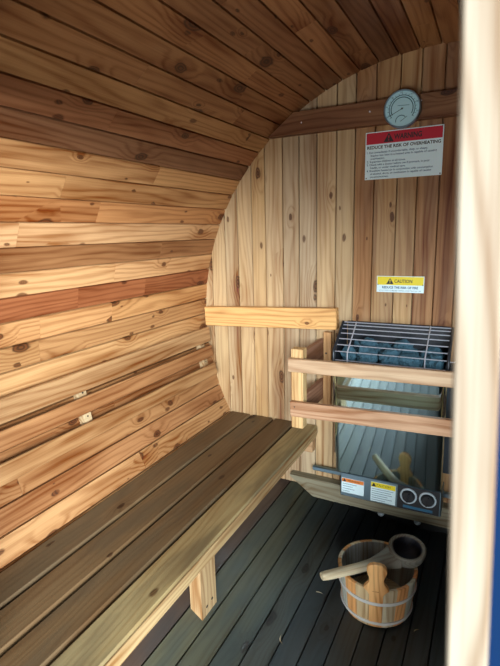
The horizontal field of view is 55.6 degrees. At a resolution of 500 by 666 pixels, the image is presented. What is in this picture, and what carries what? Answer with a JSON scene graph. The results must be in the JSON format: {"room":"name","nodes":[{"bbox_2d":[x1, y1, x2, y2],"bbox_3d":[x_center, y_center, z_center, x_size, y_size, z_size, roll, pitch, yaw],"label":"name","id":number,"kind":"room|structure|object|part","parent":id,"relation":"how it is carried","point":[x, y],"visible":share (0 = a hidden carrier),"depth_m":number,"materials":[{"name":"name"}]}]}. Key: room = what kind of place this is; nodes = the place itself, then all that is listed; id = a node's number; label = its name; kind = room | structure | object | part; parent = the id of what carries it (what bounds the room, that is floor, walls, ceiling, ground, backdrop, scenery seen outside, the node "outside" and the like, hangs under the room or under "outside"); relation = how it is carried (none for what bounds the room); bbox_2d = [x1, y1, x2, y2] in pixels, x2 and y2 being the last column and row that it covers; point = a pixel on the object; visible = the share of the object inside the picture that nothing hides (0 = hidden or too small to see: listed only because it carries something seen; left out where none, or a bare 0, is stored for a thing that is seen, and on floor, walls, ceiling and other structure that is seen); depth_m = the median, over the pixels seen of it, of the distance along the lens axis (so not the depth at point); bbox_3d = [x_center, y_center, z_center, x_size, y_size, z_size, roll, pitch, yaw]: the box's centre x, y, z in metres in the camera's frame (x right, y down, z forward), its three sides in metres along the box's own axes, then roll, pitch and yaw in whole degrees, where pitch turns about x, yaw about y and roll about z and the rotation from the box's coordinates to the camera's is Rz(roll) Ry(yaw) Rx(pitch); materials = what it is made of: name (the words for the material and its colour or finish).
{"room":"barrel sauna","nodes":[
{"label":"barrel sauna","id":0,"kind":"room"},
{"bbox_2d":[0,33,269,572],"bbox_3d":[-0.310,-0.010,1.507,0.350,1.323,1.558,5,13,27],"label":"wall","id":1,"kind":"structure","parent":0,"point":[115,194],"depth_m":1.33,"materials":[{"name":"brown wood"}]},
{"bbox_2d":[0,327,216,486],"bbox_3d":[-0.453,0.199,1.477,0.073,0.213,1.245,5,13,27],"label":"backrest","id":2,"kind":"object","parent":1,"relation":"attached to","point":[13,406],"visible":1,"depth_m":1.41,"materials":[{"name":"brown wood"}]},
{"bbox_2d":[0,0,461,137],"bbox_3d":[0.374,-0.677,1.003,1.270,0.296,1.558,5,13,27],"label":"ceiling","id":3,"kind":"structure","parent":0,"point":[250,65],"depth_m":1.18,"materials":[{"name":"brown wood"}]},
{"bbox_2d":[120,478,448,665],"bbox_3d":[0.216,0.860,0.858,1.542,0.516,2.554,5,13,27],"label":"floor","id":4,"kind":"structure","parent":0,"point":[267,573],"depth_m":1.53,"materials":[{"name":"grey wood"}]},
{"bbox_2d":[0,411,316,665],"bbox_3d":[-0.194,0.648,1.457,0.402,0.336,1.310,5,13,27],"label":"bench","id":5,"kind":"object","parent":4,"relation":"on","point":[88,595],"visible":0.99,"depth_m":1.19,"materials":[{"name":"brown wood"}]},
{"bbox_3d":[-0.141,0.681,1.390,0.039,0.298,0.080,5,13,27],"label":"leg","id":6,"kind":"part","parent":5,"relation":"part of","materials":[{"name":"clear wood"}]},
{"bbox_2d":[338,539,417,627],"bbox_3d":[0.423,0.795,1.585,0.258,0.244,0.266,5,13,27],"label":"bucket","id":7,"kind":"object","parent":4,"relation":"on","point":[379,596],"visible":0.88,"depth_m":1.51,"materials":[{"name":"brown wood"}]},
{"bbox_2d":[320,534,425,580],"bbox_3d":[0.411,0.747,1.534,0.368,0.070,0.120,-7,13,-23],"label":"ladle","id":8,"kind":"object","parent":7,"relation":"on","point":[408,551],"visible":0.98,"depth_m":1.55,"materials":[{"name":"brown wood"}]},
{"bbox_3d":[0.352,0.755,1.539,0.261,0.046,0.090,-5,12,-16],"label":"handle","id":9,"kind":"part","parent":8,"relation":"part of","materials":[{"name":"brown wood"}]},
{"bbox_2d":[388,534,425,568],"bbox_3d":[0.523,0.734,1.583,0.121,0.070,0.120,5,13,27],"label":"bowl","id":10,"kind":"object","parent":8,"relation":"on","point":[408,551],"depth_m":1.59,"materials":[{"name":"brown wood"}]},
{"bbox_2d":[205,41,460,502],"bbox_3d":[0.628,-0.122,1.635,1.879,1.602,0.035,5,13,27],"label":"wall","id":11,"kind":"structure","parent":0,"point":[303,226],"depth_m":1.73,"materials":[{"name":"brown wood"}]},
{"bbox_2d":[205,306,338,329],"bbox_3d":[0.071,-0.064,1.896,0.574,0.100,0.034,5,13,27],"label":"rail","id":12,"kind":"object","parent":11,"relation":"attached to","point":[326,318],"visible":1,"depth_m":1.86,"materials":[{"name":"brown wood"}]},
{"bbox_2d":[268,88,459,138],"bbox_3d":[0.589,-0.712,1.483,1.161,0.073,0.035,5,13,27],"label":"cross beam","id":13,"kind":"structure","parent":11,"relation":"attached to","point":[439,104],"depth_m":1.59,"materials":[{"name":"brown wood"}]},
{"bbox_2d":[384,89,421,128],"bbox_3d":[0.484,-0.711,1.506,0.115,0.115,0.022,5,13,27],"label":"thermometer","id":14,"kind":"object","parent":13,"relation":"attached to","point":[402,109],"visible":1,"depth_m":1.50,"materials":[{"name":"metal"}]},
{"bbox_2d":[290,470,449,528],"bbox_3d":[0.621,0.665,1.769,1.004,0.098,0.044,5,13,27],"label":"batten","id":15,"kind":"object","parent":11,"relation":"attached to","point":[318,486],"visible":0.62,"depth_m":1.86,"materials":[{"name":"brown wood"}]},
{"bbox_2d":[288,331,452,436],"bbox_3d":[0.475,0.187,1.614,0.642,0.306,0.259,5,13,27],"label":"guard","id":16,"kind":"object","parent":11,"relation":"attached to","point":[316,358],"visible":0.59,"depth_m":1.56,"materials":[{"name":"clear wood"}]},
{"bbox_3d":[0.172,0.193,1.667,0.044,0.287,0.038,5,13,27],"label":"post","id":17,"kind":"part","parent":16,"relation":"part of","materials":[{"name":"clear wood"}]},
{"bbox_3d":[0.239,0.233,1.779,0.018,0.076,0.202,5,13,27],"label":"rail","id":18,"kind":"part","parent":16,"relation":"part of","materials":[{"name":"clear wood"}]},
{"bbox_3d":[0.236,0.080,1.747,0.018,0.082,0.202,5,13,27],"label":"rail","id":19,"kind":"part","parent":16,"relation":"part of","materials":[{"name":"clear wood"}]},
{"bbox_3d":[0.419,0.126,1.492,0.642,0.057,0.018,5,13,27],"label":"rail","id":20,"kind":"part","parent":16,"relation":"part of","materials":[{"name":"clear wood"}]},
{"bbox_3d":[0.426,0.278,1.522,0.635,0.072,0.018,5,13,27],"label":"rail","id":21,"kind":"part","parent":16,"relation":"part of","materials":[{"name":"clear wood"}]},
{"bbox_2d":[312,320,453,516],"bbox_3d":[0.468,0.296,1.671,0.575,0.654,0.181,5,13,27],"label":"heater","id":22,"kind":"object","parent":11,"relation":"attached to","point":[396,468],"depth_m":1.63,"materials":[{"name":"metal"}]},
{"bbox_3d":[0.346,0.074,1.664,0.058,0.071,0.046,5,13,27],"label":"heater stone","id":23,"kind":"part","parent":22,"relation":"part of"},
{"bbox_3d":[0.403,0.059,1.701,0.080,0.074,0.047,5,13,27],"label":"heater stone","id":24,"kind":"part","parent":22,"relation":"part of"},
{"bbox_3d":[0.404,0.077,1.632,0.074,0.070,0.057,5,13,27],"label":"heater stone","id":25,"kind":"part","parent":22,"relation":"part of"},
{"bbox_3d":[0.414,0.033,1.662,0.062,0.034,0.050,5,13,27],"label":"heater stone","id":26,"kind":"part","parent":22,"relation":"part of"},
{"bbox_2d":[372,488,392,501],"bbox_3d":[0.476,0.587,1.709,0.076,0.044,0.001,5,13,27],"label":"print","id":27,"kind":"object","parent":22,"relation":"attached to","point":[372,488],"depth_m":1.71},
{"bbox_3d":[0.470,0.065,1.666,0.070,0.064,0.050,-1,12,1],"label":"heater stone","id":28,"kind":"part","parent":22,"relation":"part of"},
{"bbox_3d":[0.470,0.088,1.604,0.072,0.078,0.053,1,12,12],"label":"heater stone","id":29,"kind":"part","parent":22,"relation":"part of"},
{"bbox_3d":[0.488,0.312,1.665,0.370,0.424,0.181,5,13,27],"label":"panel","id":30,"kind":"part","parent":22,"relation":"part of","materials":[{"name":"metal"}]},
{"bbox_2d":[335,321,452,370],"bbox_3d":[0.490,0.052,1.599,0.389,0.148,0.125,5,13,27],"label":"grille","id":31,"kind":"object","parent":22,"relation":"attached to","point":[341,338],"depth_m":1.61,"materials":[{"name":"silver metal"}]},
{"bbox_3d":[0.523,0.226,1.722,0.350,0.530,0.003,5,13,27],"label":"plate","id":32,"kind":"part","parent":22,"relation":"part of","materials":[{"name":"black metal"}]},
{"bbox_3d":[0.518,0.039,1.604,0.067,0.040,0.042,5,13,27],"label":"heater stone","id":33,"kind":"part","parent":22,"relation":"part of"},
{"bbox_3d":[0.542,0.074,1.631,0.074,0.061,0.050,5,13,27],"label":"heater stone","id":34,"kind":"part","parent":22,"relation":"part of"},
{"bbox_3d":[0.551,0.573,1.655,0.041,0.041,0.022,5,13,27],"label":"knob","id":35,"kind":"part","parent":22,"relation":"part of","materials":[{"name":"black plastic"}]},
{"bbox_3d":[0.532,0.099,1.573,0.085,0.060,0.055,5,13,27],"label":"heater stone","id":36,"kind":"part","parent":22,"relation":"part of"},
{"bbox_3d":[0.585,0.583,1.652,0.139,0.088,0.001,5,13,27],"label":"control panel","id":37,"kind":"part","parent":22,"relation":"part of","materials":[{"name":"black plastic"}]},
{"bbox_3d":[0.608,0.578,1.626,0.041,0.041,0.022,5,13,27],"label":"knob","id":38,"kind":"part","parent":22,"relation":"part of","materials":[{"name":"black plastic"}]},
{"bbox_3d":[0.616,0.075,1.593,0.082,0.062,0.048,5,13,27],"label":"heater stone","id":39,"kind":"part","parent":22,"relation":"part of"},
{"bbox_3d":[0.600,0.100,1.540,0.049,0.062,0.069,-12,16,-40],"label":"heater stone","id":40,"kind":"part","parent":22,"relation":"part of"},
{"bbox_2d":[377,276,424,292],"bbox_3d":[0.523,-0.170,1.656,0.160,0.057,0.003,5,13,27],"label":"caution sign","id":41,"kind":"object","parent":11,"relation":"attached to","point":[399,284],"visible":1,"depth_m":1.66,"materials":[{"name":"yellow plastic"}]},
{"bbox_2d":[365,124,443,179],"bbox_3d":[0.506,-0.595,1.570,0.248,0.153,0.003,5,13,27],"label":"warning sign","id":42,"kind":"object","parent":11,"relation":"attached to","point":[416,151],"visible":1,"depth_m":1.57,"materials":[{"name":"white plastic"}]},
{"bbox_2d":[366,510,448,535],"bbox_3d":[0.730,0.681,1.989,1.160,0.360,0.020,5,13,27],"label":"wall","id":43,"kind":"structure","parent":0,"point":[398,519],"depth_m":2.02,"materials":[{"name":"black wood"}]},
{"bbox_2d":[488,389,499,665],"bbox_3d":[0.001,0.227,0.458,1.872,1.819,0.020,5,13,27],"label":"wall","id":44,"kind":"structure","parent":0,"point":[494,622],"depth_m":0.34,"materials":[{"name":"blue paint"}]},
{"bbox_2d":[446,0,499,665],"bbox_3d":[0.169,0.280,0.371,0.073,1.240,0.070,5,13,27],"label":"trim","id":45,"kind":"structure","parent":44,"relation":"attached to","point":[476,351],"depth_m":0.29,"materials":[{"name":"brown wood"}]}
]}

